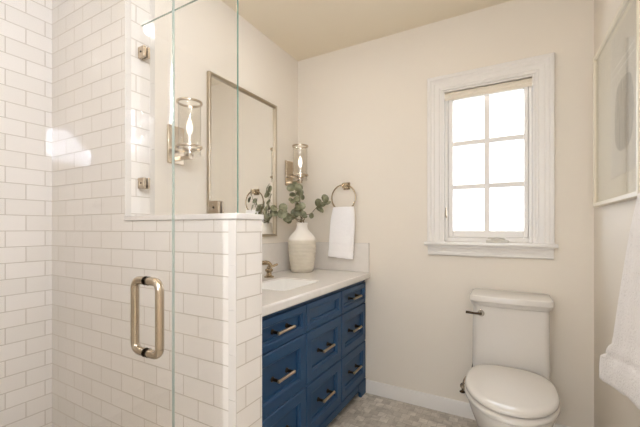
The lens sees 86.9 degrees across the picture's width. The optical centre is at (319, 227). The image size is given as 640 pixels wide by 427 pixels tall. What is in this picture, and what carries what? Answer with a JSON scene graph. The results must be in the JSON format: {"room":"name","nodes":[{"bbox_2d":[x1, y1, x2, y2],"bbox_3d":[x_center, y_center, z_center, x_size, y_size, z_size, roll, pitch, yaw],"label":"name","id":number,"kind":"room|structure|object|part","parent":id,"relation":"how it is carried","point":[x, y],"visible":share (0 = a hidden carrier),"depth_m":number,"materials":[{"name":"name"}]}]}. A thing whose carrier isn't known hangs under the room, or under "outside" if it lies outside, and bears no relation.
{"room":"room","nodes":[
{"label":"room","id":0,"kind":"room"},
{"bbox_2d":[0,0,51,426],"bbox_3d":[-1.675,-0.078,1.391,0.120,2.452,0.921,0,0,29],"label":"wall","id":1,"kind":"structure","parent":0,"point":[25,25],"depth_m":1.67,"materials":[{"name":"white tile"}]},
{"bbox_2d":[52,0,261,426],"bbox_3d":[-0.860,-0.078,1.543,1.396,2.452,0.138,0,0,29],"label":"wall","id":2,"kind":"structure","parent":0,"point":[88,36],"depth_m":1.49,"materials":[{"name":"white tile"}]},
{"bbox_2d":[125,0,130,215],"bbox_3d":[-0.830,-0.678,1.462,0.003,1.251,0.028,0,0,29],"label":"trim","id":3,"kind":"structure","parent":2,"relation":"attached to","point":[128,2],"depth_m":1.46,"materials":[{"name":"white tile"}]},
{"bbox_2d":[124,213,263,220],"bbox_3d":[-0.524,-0.041,1.355,0.638,0.020,0.148,0,0,29],"label":"trim","id":4,"kind":"structure","parent":2,"relation":"on","point":[220,215],"depth_m":1.24,"materials":[{"name":"stone"}]},
{"bbox_2d":[138,0,238,213],"bbox_3d":[-0.550,-0.477,1.370,0.572,0.850,0.032,0,0,29],"label":"glass panel","id":5,"kind":"object","parent":4,"relation":"on","point":[215,207],"visible":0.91,"depth_m":1.27,"materials":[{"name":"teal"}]},
{"bbox_2d":[228,220,236,426],"bbox_3d":[-0.298,0.509,1.150,0.034,1.076,0.004,0,0,29],"label":"trim","id":6,"kind":"structure","parent":2,"relation":"attached to","point":[232,224],"depth_m":1.15,"materials":[{"name":"white tile"}]},
{"bbox_2d":[152,0,297,243],"bbox_3d":[-0.489,-0.078,2.199,0.120,2.452,1.368,0,0,29],"label":"wall","id":7,"kind":"structure","parent":0,"point":[205,30],"depth_m":1.82,"materials":[{"name":"paint"}]},
{"bbox_2d":[150,0,154,214],"bbox_3d":[-0.775,-0.680,1.562,0.003,1.247,0.025,0,0,29],"label":"trim","id":8,"kind":"structure","parent":7,"relation":"attached to","point":[152,2],"depth_m":1.56,"materials":[{"name":"white tile"}]},
{"bbox_2d":[167,97,202,165],"bbox_3d":[-0.644,-0.459,1.626,0.166,0.290,0.120,0,0,29],"label":"wall sconce","id":9,"kind":"object","parent":7,"relation":"attached to","point":[179,132],"visible":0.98,"depth_m":1.62,"materials":[{"name":"silver metal"}]},
{"bbox_3d":[-0.653,-0.351,1.632,0.116,0.042,0.048,0,0,29],"label":"arm","id":10,"kind":"part","parent":9,"relation":"part of","materials":[{"name":"silver metal"}]},
{"bbox_3d":[-0.623,-0.486,1.615,0.031,0.084,0.031,0,0,29],"label":"bulb","id":11,"kind":"part","parent":9,"relation":"part of","materials":[{"name":"white glass"}]},
{"bbox_2d":[207,71,276,236],"bbox_3d":[-0.459,-0.399,2.107,0.022,0.913,0.616,0,0,29],"label":"wall mirror","id":12,"kind":"object","parent":7,"relation":"attached to","point":[257,116],"visible":0.76,"depth_m":2.08,"materials":[{"name":"silver metal"}]},
{"bbox_2d":[262,242,289,274],"bbox_3d":[-0.461,0.207,2.105,0.019,0.202,1.222,0,0,29],"label":"backsplash","id":13,"kind":"structure","parent":7,"relation":"attached to","point":[275,253],"depth_m":2.37,"materials":[{"name":"stone"}]},
{"bbox_2d":[285,144,307,185],"bbox_3d":[-0.165,-0.459,2.486,0.166,0.290,0.120,0,0,29],"label":"wall sconce","id":14,"kind":"object","parent":7,"relation":"attached to","point":[289,175],"visible":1,"depth_m":2.48,"materials":[{"name":"silver metal"}]},
{"bbox_3d":[-0.175,-0.351,2.491,0.116,0.042,0.048,0,0,29],"label":"arm","id":15,"kind":"part","parent":14,"relation":"part of","materials":[{"name":"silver metal"}]},
{"bbox_3d":[-0.145,-0.486,2.475,0.031,0.084,0.031,0,0,29],"label":"bulb","id":16,"kind":"part","parent":14,"relation":"part of","materials":[{"name":"white glass"}]},
{"bbox_2d":[328,206,354,258],"bbox_3d":[0.151,0.033,2.404,0.208,0.370,0.053,0,0,29],"label":"hand towel","id":17,"kind":"object","parent":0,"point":[342,222],"visible":1,"depth_m":2.38,"materials":[{"name":"white fabric"}]},
{"bbox_2d":[221,0,511,60],"bbox_3d":[-0.508,-1.354,0.825,2.710,0.100,3.787,0,0,29],"label":"ceiling","id":18,"kind":"structure","parent":0,"point":[304,29],"depth_m":2.10,"materials":[{"name":"paint"}]},
{"bbox_2d":[327,393,477,426],"bbox_3d":[-0.508,1.198,0.825,2.710,0.100,3.787,0,0,29],"label":"floor","id":19,"kind":"structure","parent":0,"point":[368,410],"depth_m":2.06,"materials":[{"name":"tile"}]},
{"bbox_2d":[262,280,365,426],"bbox_3d":[-0.206,0.749,1.967,0.597,0.798,1.198,0,0,29],"label":"vanity cabinet","id":20,"kind":"object","parent":19,"relation":"on","point":[313,350],"visible":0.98,"depth_m":1.75,"materials":[{"name":"blue paint"}]},
{"bbox_3d":[-0.158,0.650,1.487,0.048,0.023,0.132,0,0,29],"label":"drawer pull","id":21,"kind":"part","parent":20,"relation":"part of","materials":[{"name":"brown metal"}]},
{"bbox_3d":[-0.158,0.446,1.487,0.048,0.023,0.132,0,0,29],"label":"drawer pull","id":22,"kind":"part","parent":20,"relation":"part of","materials":[{"name":"brown metal"}]},
{"bbox_3d":[-0.173,0.913,1.495,0.020,0.258,0.396,0,0,29],"label":"drawer","id":23,"kind":"part","parent":20,"relation":"part of","materials":[{"name":"blue paint"}]},
{"bbox_3d":[-0.173,0.650,1.495,0.020,0.258,0.396,0,0,29],"label":"drawer","id":24,"kind":"part","parent":20,"relation":"part of","materials":[{"name":"blue paint"}]},
{"bbox_3d":[-0.173,0.446,1.495,0.020,0.140,0.396,0,0,29],"label":"drawer","id":25,"kind":"part","parent":20,"relation":"part of","materials":[{"name":"blue paint"}]},
{"bbox_3d":[0.017,0.362,1.844,0.012,0.022,1.198,0,0,29],"label":"rail","id":26,"kind":"part","parent":20,"relation":"part of","materials":[{"name":"blue paint"}]},
{"bbox_2d":[262,242,369,316],"bbox_3d":[-0.207,0.228,1.964,0.600,0.244,1.222,0,0,29],"label":"countertop","id":27,"kind":"structure","parent":20,"relation":"on","point":[329,274],"depth_m":2.24,"materials":[{"name":"stone"}]},
{"bbox_2d":[262,260,277,277],"bbox_3d":[-0.342,0.248,1.987,0.162,0.118,0.376,0,0,29],"label":"faucet","id":28,"kind":"object","parent":27,"relation":"on","point":[270,266],"visible":0.44,"depth_m":2.09,"materials":[{"name":"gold metal"}]},
{"bbox_3d":[-0.342,0.248,1.987,0.162,0.118,0.052,0,0,29],"label":"spout","id":29,"kind":"part","parent":28,"relation":"part of","materials":[{"name":"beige metal"}]},
{"bbox_3d":[-0.318,0.279,2.111,0.060,0.058,0.060,0,0,29],"label":"handle","id":30,"kind":"part","parent":28,"relation":"part of","materials":[{"name":"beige metal"}]},
{"bbox_2d":[262,279,314,290],"bbox_3d":[-0.204,0.412,1.880,0.315,0.192,0.412,0,0,29],"label":"sink","id":31,"kind":"object","parent":27,"relation":"in","point":[281,284],"visible":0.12,"depth_m":2.05,"materials":[{"name":"ceramic"}]},
{"bbox_2d":[288,223,315,272],"bbox_3d":[-0.127,0.135,2.388,0.199,0.345,0.199,0,0,29],"label":"vase","id":32,"kind":"object","parent":27,"relation":"on","point":[301,243],"visible":1,"depth_m":2.31,"materials":[{"name":"white ceramic"}]},
{"bbox_2d":[270,203,303,222],"bbox_3d":[-0.231,0.038,2.345,0.258,0.422,0.050,0,0,-33],"label":"stem","id":33,"kind":"object","parent":32,"relation":"in","point":[282,213],"visible":0.91,"depth_m":2.33,"materials":[{"name":"green plant"}]},
{"bbox_2d":[286,213,301,223],"bbox_3d":[-0.179,0.066,2.382,0.132,0.365,0.076,0,0,-30],"label":"stem","id":34,"kind":"object","parent":32,"relation":"in","point":[292,214],"visible":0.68,"depth_m":2.37,"materials":[{"name":"green plant"}]},
{"bbox_2d":[287,181,303,221],"bbox_3d":[-0.173,-0.040,2.386,0.126,0.578,0.038,0,0,-3],"label":"stem","id":35,"kind":"object","parent":32,"relation":"in","point":[291,187],"visible":0.59,"depth_m":2.38,"materials":[{"name":"green plant"}]},
{"bbox_2d":[288,198,302,221],"bbox_3d":[-0.176,0.016,2.397,0.132,0.466,0.076,0,0,29],"label":"stem","id":36,"kind":"object","parent":32,"relation":"in","point":[291,200],"visible":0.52,"depth_m":2.40,"materials":[{"name":"green plant"}]},
{"bbox_2d":[294,185,306,220],"bbox_3d":[-0.134,-0.019,2.325,0.085,0.536,0.166,0,0,2],"label":"stem","id":37,"kind":"object","parent":32,"relation":"in","point":[298,188],"visible":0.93,"depth_m":2.28,"materials":[{"name":"green plant"}]},
{"bbox_2d":[300,194,330,222],"bbox_3d":[-0.027,0.006,2.385,0.223,0.486,0.073,0,0,-11],"label":"stem","id":38,"kind":"object","parent":32,"relation":"in","point":[325,198],"visible":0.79,"depth_m":2.39,"materials":[{"name":"green plant"}]},
{"bbox_3d":[0.022,0.650,1.845,0.020,0.258,0.395,0,0,29],"label":"drawer","id":39,"kind":"part","parent":20,"relation":"part of","materials":[{"name":"blue paint"}]},
{"bbox_3d":[0.022,0.913,1.845,0.020,0.258,0.395,0,0,29],"label":"drawer","id":40,"kind":"part","parent":20,"relation":"part of","materials":[{"name":"blue paint"}]},
{"bbox_3d":[0.022,0.446,1.845,0.020,0.140,0.395,0,0,29],"label":"drawer","id":41,"kind":"part","parent":20,"relation":"part of","materials":[{"name":"blue paint"}]},
{"bbox_3d":[0.036,0.913,1.837,0.048,0.023,0.132,0,0,29],"label":"drawer pull","id":42,"kind":"part","parent":20,"relation":"part of","materials":[{"name":"brown metal"}]},
{"bbox_3d":[0.036,0.650,1.837,0.048,0.023,0.132,0,0,29],"label":"drawer pull","id":43,"kind":"part","parent":20,"relation":"part of","materials":[{"name":"brown metal"}]},
{"bbox_3d":[0.019,1.070,1.842,0.018,0.044,0.931,0,0,29],"label":"rail","id":44,"kind":"part","parent":20,"relation":"part of","materials":[{"name":"blue paint"}]},
{"bbox_3d":[0.215,0.446,2.192,0.020,0.140,0.389,0,0,29],"label":"drawer","id":45,"kind":"part","parent":20,"relation":"part of","materials":[{"name":"blue paint"}]},
{"bbox_3d":[0.215,0.913,2.192,0.020,0.258,0.389,0,0,29],"label":"drawer","id":46,"kind":"part","parent":20,"relation":"part of","materials":[{"name":"blue paint"}]},
{"bbox_3d":[0.215,0.650,2.192,0.020,0.258,0.389,0,0,29],"label":"drawer","id":47,"kind":"part","parent":20,"relation":"part of","materials":[{"name":"blue paint"}]},
{"bbox_3d":[0.230,0.913,2.184,0.048,0.023,0.132,0,0,29],"label":"drawer pull","id":48,"kind":"part","parent":20,"relation":"part of","materials":[{"name":"brown metal"}]},
{"bbox_3d":[0.230,0.650,2.184,0.048,0.023,0.132,0,0,29],"label":"drawer pull","id":49,"kind":"part","parent":20,"relation":"part of","materials":[{"name":"brown metal"}]},
{"bbox_3d":[0.230,0.446,2.184,0.048,0.023,0.132,0,0,29],"label":"drawer pull","id":50,"kind":"part","parent":20,"relation":"part of","materials":[{"name":"brown metal"}]},
{"bbox_2d":[465,288,560,426],"bbox_3d":[0.897,0.753,1.615,0.396,0.788,0.730,0,0,29],"label":"toilet","id":51,"kind":"object","parent":19,"relation":"on","point":[508,383],"visible":1,"depth_m":1.68,"materials":[{"name":"white ceramic"}]},
{"bbox_3d":[0.821,0.453,1.804,0.078,0.016,0.016,0,0,29],"label":"lever arm","id":52,"kind":"part","parent":51,"relation":"part of","materials":[{"name":"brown metal"}]},
{"bbox_3d":[1.025,0.586,1.830,0.356,0.341,0.215,0,0,29],"label":"tank","id":53,"kind":"part","parent":51,"relation":"part of","materials":[{"name":"white ceramic"}]},
{"bbox_3d":[1.021,0.386,1.822,0.382,0.054,0.246,0,0,29],"label":"tank lid","id":54,"kind":"part","parent":51,"relation":"part of","materials":[{"name":"white ceramic"}]},
{"bbox_3d":[0.901,0.952,1.607,0.364,0.390,0.695,0,0,29],"label":"bowl","id":55,"kind":"part","parent":51,"relation":"part of","materials":[{"name":"white ceramic"}]},
{"bbox_3d":[0.853,0.715,1.521,0.368,0.033,0.488,0,0,29],"label":"lid","id":56,"kind":"part","parent":51,"relation":"part of","materials":[{"name":"white ceramic"}]},
{"bbox_3d":[0.847,0.746,1.510,0.374,0.020,0.498,0,0,29],"label":"seat","id":57,"kind":"part","parent":51,"relation":"part of","materials":[{"name":"white ceramic"}]},
{"bbox_3d":[-0.561,1.098,0.771,0.120,0.100,0.919,0,0,29],"label":"trim","id":58,"kind":"structure","parent":19,"relation":"on","visible":0},
{"bbox_2d":[174,0,174,426],"bbox_3d":[-0.369,0.072,1.115,0.008,1.948,0.262,0,0,29],"label":"glass panel","id":59,"kind":"object","parent":58,"relation":"on","point":[174,0],"visible":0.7,"depth_m":1.00,"materials":[{"name":"grey"}]},
{"bbox_2d":[298,0,593,426],"bbox_3d":[0.712,-0.078,2.232,1.947,2.452,0.140,0,0,29],"label":"wall","id":60,"kind":"structure","parent":0,"point":[362,108],"depth_m":2.16,"materials":[{"name":"paint"}]},
{"bbox_2d":[331,182,355,206],"bbox_3d":[0.176,-0.223,2.421,0.196,0.211,0.052,0,0,29],"label":"towel ring","id":61,"kind":"object","parent":60,"relation":"attached to","point":[346,186],"visible":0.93,"depth_m":2.41,"materials":[{"name":"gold metal"}]},
{"bbox_2d":[460,362,472,392],"bbox_3d":[0.875,0.866,2.012,0.086,0.238,0.086,0,0,29],"label":"shutoff valve","id":62,"kind":"object","parent":60,"relation":"attached to","point":[462,385],"visible":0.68,"depth_m":2.01,"materials":[{"name":"silver metal"}]},
{"bbox_2d":[366,379,569,426],"bbox_3d":[0.865,1.103,2.059,1.241,0.087,0.014,0,0,29],"label":"baseboard","id":63,"kind":"structure","parent":60,"relation":"attached to","point":[450,406],"depth_m":2.17,"materials":[{"name":"white paint"}]},
{"bbox_2d":[424,52,558,258],"bbox_3d":[1.004,-0.388,2.039,0.695,1.116,0.190,0,0,29],"label":"window","id":64,"kind":"structure","parent":60,"relation":"in","point":[538,136],"depth_m":1.97,"materials":[{"name":"white paint"}]},
{"bbox_2d":[444,76,532,100],"bbox_3d":[0.988,-0.820,2.010,0.470,0.056,0.040,0,0,29],"label":"roller shade","id":65,"kind":"object","parent":64,"relation":"attached to","point":[525,82],"visible":1,"depth_m":1.99,"materials":[{"name":"fabric"}]},
{"bbox_3d":[1.015,-0.389,2.059,0.433,0.891,0.048,0,0,29],"label":"sash","id":66,"kind":"part","parent":64,"relation":"part of","materials":[{"name":"white paint"}]},
{"bbox_3d":[1.015,-0.381,2.059,0.471,0.934,0.068,0,0,29],"label":"frame","id":67,"kind":"part","parent":64,"relation":"part of","materials":[{"name":"white paint"}]},
{"bbox_2d":[594,0,639,426],"bbox_3d":[0.619,-0.078,0.186,0.120,2.452,3.527,0,0,29],"label":"wall","id":68,"kind":"structure","parent":0,"point":[612,223],"depth_m":1.53,"materials":[{"name":"paint"}]},
{"bbox_2d":[593,0,639,206],"bbox_3d":[1.181,-0.463,1.351,0.029,0.722,0.650,0,0,29],"label":"framed picture","id":69,"kind":"object","parent":68,"relation":"attached to","point":[616,62],"visible":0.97,"depth_m":1.31,"materials":[{"name":"white paper"}]},
{"bbox_2d":[611,0,635,178],"bbox_3d":[1.128,-0.491,1.252,0.002,0.575,0.380,0,0,29],"label":"print","id":70,"kind":"object","parent":69,"relation":"attached to","point":[623,41],"depth_m":1.25},
{"bbox_3d":[-1.369,-0.078,0.625,1.400,2.452,0.120,0,0,29],"label":"wall","id":71,"kind":"structure","parent":0,"visible":0},
{"bbox_2d":[130,0,173,426],"bbox_3d":[-0.609,0.067,0.684,0.130,1.938,0.718,0,0,29],"label":"shower door","id":72,"kind":"structure","parent":71,"relation":"attached to","point":[157,283],"depth_m":0.94,"materials":[{"name":"clear glass"}]},
{"bbox_3d":[-0.505,0.243,0.944,0.060,0.219,0.023,0,0,29],"label":"pull handle","id":73,"kind":"part","parent":72,"relation":"part of","materials":[{"name":"silver metal"}]},
{"bbox_3d":[-0.444,0.243,0.909,0.060,0.219,0.023,0,0,29],"label":"pull handle","id":74,"kind":"part","parent":72,"relation":"part of","materials":[{"name":"silver metal"}]},
{"bbox_3d":[-0.606,0.067,0.690,0.008,1.938,0.706,0,0,29],"label":"glass panel","id":75,"kind":"part","parent":72,"relation":"part of","materials":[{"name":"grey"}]},
{"bbox_3d":[0.841,-0.137,0.791,0.080,0.044,0.044,0,0,29],"label":"towel hook","id":76,"kind":"object","parent":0,"visible":0},
{"bbox_2d":[599,192,639,409],"bbox_3d":[0.878,0.228,0.904,0.080,0.686,0.875,0,0,29],"label":"bath towel","id":77,"kind":"object","parent":76,"relation":"hanging from","point":[619,367],"visible":1,"depth_m":0.97,"materials":[{"name":"white fabric"}]}
]}

